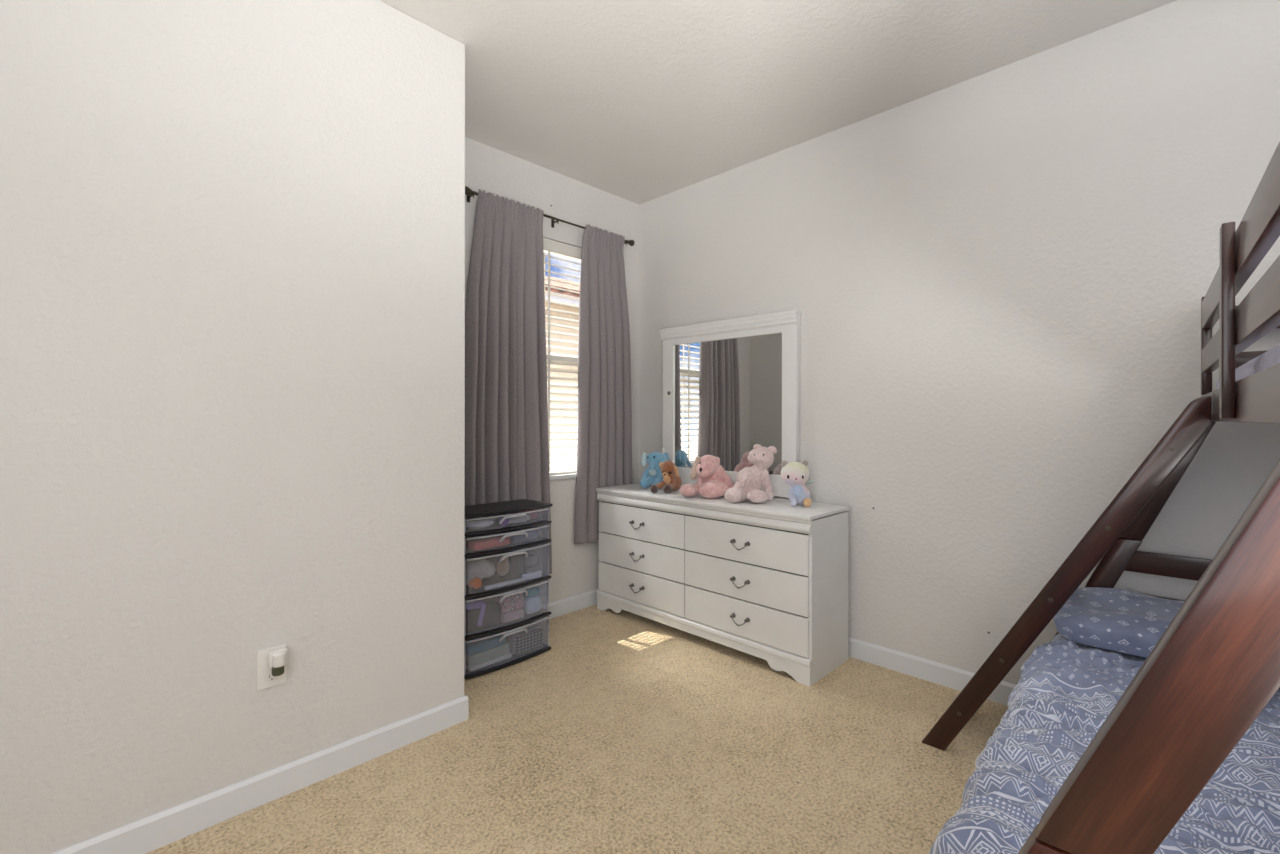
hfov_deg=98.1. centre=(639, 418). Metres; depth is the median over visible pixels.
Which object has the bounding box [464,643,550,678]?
shelf
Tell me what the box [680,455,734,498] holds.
plush dog
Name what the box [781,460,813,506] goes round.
stuffed animal
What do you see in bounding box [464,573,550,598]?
shelf
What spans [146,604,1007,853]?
floor
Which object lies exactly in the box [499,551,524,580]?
box
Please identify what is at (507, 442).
curtain
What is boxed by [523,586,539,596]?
ball
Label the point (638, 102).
ceiling
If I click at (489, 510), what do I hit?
storage drawers
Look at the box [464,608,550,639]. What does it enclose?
shelf
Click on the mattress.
(1271, 357)
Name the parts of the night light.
lamp shade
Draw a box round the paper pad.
[484,570,541,589]
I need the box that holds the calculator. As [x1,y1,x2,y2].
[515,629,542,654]
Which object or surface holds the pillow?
on the comforter
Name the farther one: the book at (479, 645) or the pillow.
the book at (479, 645)
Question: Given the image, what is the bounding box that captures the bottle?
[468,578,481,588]
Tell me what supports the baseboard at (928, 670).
attached to the wall at (998, 279)
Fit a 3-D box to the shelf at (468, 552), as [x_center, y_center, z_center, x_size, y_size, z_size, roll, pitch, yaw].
[-0.718,0.639,2.834,0.272,0.012,0.487,0,0,45]
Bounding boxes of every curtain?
[464,189,551,573]
[574,224,631,543]
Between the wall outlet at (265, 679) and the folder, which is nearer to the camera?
the wall outlet at (265, 679)
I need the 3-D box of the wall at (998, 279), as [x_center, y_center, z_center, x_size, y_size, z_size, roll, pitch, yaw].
[1.636,-0.147,2.421,4.778,2.737,0.150,0,0,45]
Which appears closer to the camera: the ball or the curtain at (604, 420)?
the ball
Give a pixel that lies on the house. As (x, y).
(552, 283)
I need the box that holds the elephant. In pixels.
[640,448,668,487]
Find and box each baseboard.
[51,589,598,853]
[848,637,1016,705]
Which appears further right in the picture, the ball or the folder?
the ball
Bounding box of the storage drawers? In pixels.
[464,499,552,678]
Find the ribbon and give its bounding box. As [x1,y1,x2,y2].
[464,599,485,625]
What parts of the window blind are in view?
rail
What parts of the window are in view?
sill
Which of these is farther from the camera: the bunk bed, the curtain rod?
the curtain rod
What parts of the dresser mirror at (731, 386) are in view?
crown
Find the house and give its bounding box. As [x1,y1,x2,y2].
[545,276,579,463]
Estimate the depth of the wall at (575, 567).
3.48 m
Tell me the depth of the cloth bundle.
2.65 m
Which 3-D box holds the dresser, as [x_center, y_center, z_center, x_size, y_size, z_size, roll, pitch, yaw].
[0.386,0.831,3.182,1.479,0.776,0.440,0,0,45]
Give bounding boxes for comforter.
[929,633,1279,853]
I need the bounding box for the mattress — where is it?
[1216,344,1279,389]
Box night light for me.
[268,647,287,675]
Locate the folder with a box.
[464,641,509,666]
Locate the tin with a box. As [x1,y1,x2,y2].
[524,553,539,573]
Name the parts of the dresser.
handle, handle, handle, drawer, drawer, drawer, moulding, handle, handle, handle, drawer, drawer, drawer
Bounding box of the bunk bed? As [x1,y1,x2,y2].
[922,141,1279,853]
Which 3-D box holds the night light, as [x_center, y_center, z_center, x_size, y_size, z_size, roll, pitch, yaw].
[-1.147,0.772,1.766,0.050,0.074,0.050,0,0,45]
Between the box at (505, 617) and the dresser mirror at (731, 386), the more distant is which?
the dresser mirror at (731, 386)
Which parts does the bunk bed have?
leg, ladder rail, leg, leg, leg, guard post, guard post, rail, guard rail, guard rail, rail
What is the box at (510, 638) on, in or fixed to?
in the storage drawers
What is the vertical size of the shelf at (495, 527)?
0.012 m
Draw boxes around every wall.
[0,0,464,853]
[465,137,638,604]
[639,0,1279,684]
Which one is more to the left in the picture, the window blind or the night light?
the night light
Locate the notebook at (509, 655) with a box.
[466,652,511,670]
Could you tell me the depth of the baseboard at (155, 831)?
1.78 m
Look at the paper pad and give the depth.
2.80 m
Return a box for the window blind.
[543,238,581,474]
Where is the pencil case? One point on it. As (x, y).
(485, 543)
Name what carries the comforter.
on the mattress
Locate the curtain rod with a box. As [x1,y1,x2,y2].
[465,186,634,245]
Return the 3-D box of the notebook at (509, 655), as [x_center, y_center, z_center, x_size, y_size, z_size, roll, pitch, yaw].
[-0.780,1.183,2.763,0.171,0.021,0.225,0,0,45]
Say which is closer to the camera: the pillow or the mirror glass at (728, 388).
the pillow
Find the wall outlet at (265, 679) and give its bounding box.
[257,644,285,690]
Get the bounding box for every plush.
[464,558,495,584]
[496,556,509,575]
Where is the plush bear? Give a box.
[724,444,776,502]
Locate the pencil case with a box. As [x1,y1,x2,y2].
[468,535,509,549]
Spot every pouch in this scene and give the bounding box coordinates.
[494,590,523,612]
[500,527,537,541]
[522,594,540,613]
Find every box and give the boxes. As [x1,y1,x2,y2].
[464,598,499,631]
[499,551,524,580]
[499,621,539,654]
[500,608,523,622]
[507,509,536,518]
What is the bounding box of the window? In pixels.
[544,251,580,479]
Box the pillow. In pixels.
[1053,587,1184,657]
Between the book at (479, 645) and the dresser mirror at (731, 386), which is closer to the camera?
the book at (479, 645)
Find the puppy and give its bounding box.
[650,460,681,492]
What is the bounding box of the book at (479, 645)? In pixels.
[464,632,505,654]
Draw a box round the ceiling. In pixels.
[380,0,1176,204]
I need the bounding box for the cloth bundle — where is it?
[465,517,493,528]
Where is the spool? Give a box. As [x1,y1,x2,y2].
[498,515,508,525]
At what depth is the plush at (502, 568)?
2.76 m
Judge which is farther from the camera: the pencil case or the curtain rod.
the curtain rod
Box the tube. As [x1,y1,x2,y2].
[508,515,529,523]
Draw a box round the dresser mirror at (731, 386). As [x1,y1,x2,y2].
[660,310,801,497]
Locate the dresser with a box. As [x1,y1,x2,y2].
[596,483,849,686]
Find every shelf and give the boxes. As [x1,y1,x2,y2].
[464,536,551,557]
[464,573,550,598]
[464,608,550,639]
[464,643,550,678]
[465,518,551,536]
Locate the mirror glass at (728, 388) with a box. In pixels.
[674,333,781,474]
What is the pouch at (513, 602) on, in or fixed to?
on the box at (505, 617)
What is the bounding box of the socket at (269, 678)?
[266,672,277,681]
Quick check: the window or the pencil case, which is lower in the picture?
the pencil case
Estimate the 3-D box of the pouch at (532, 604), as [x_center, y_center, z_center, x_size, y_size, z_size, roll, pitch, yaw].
[-0.581,0.969,2.918,0.108,0.084,0.095,0,0,45]

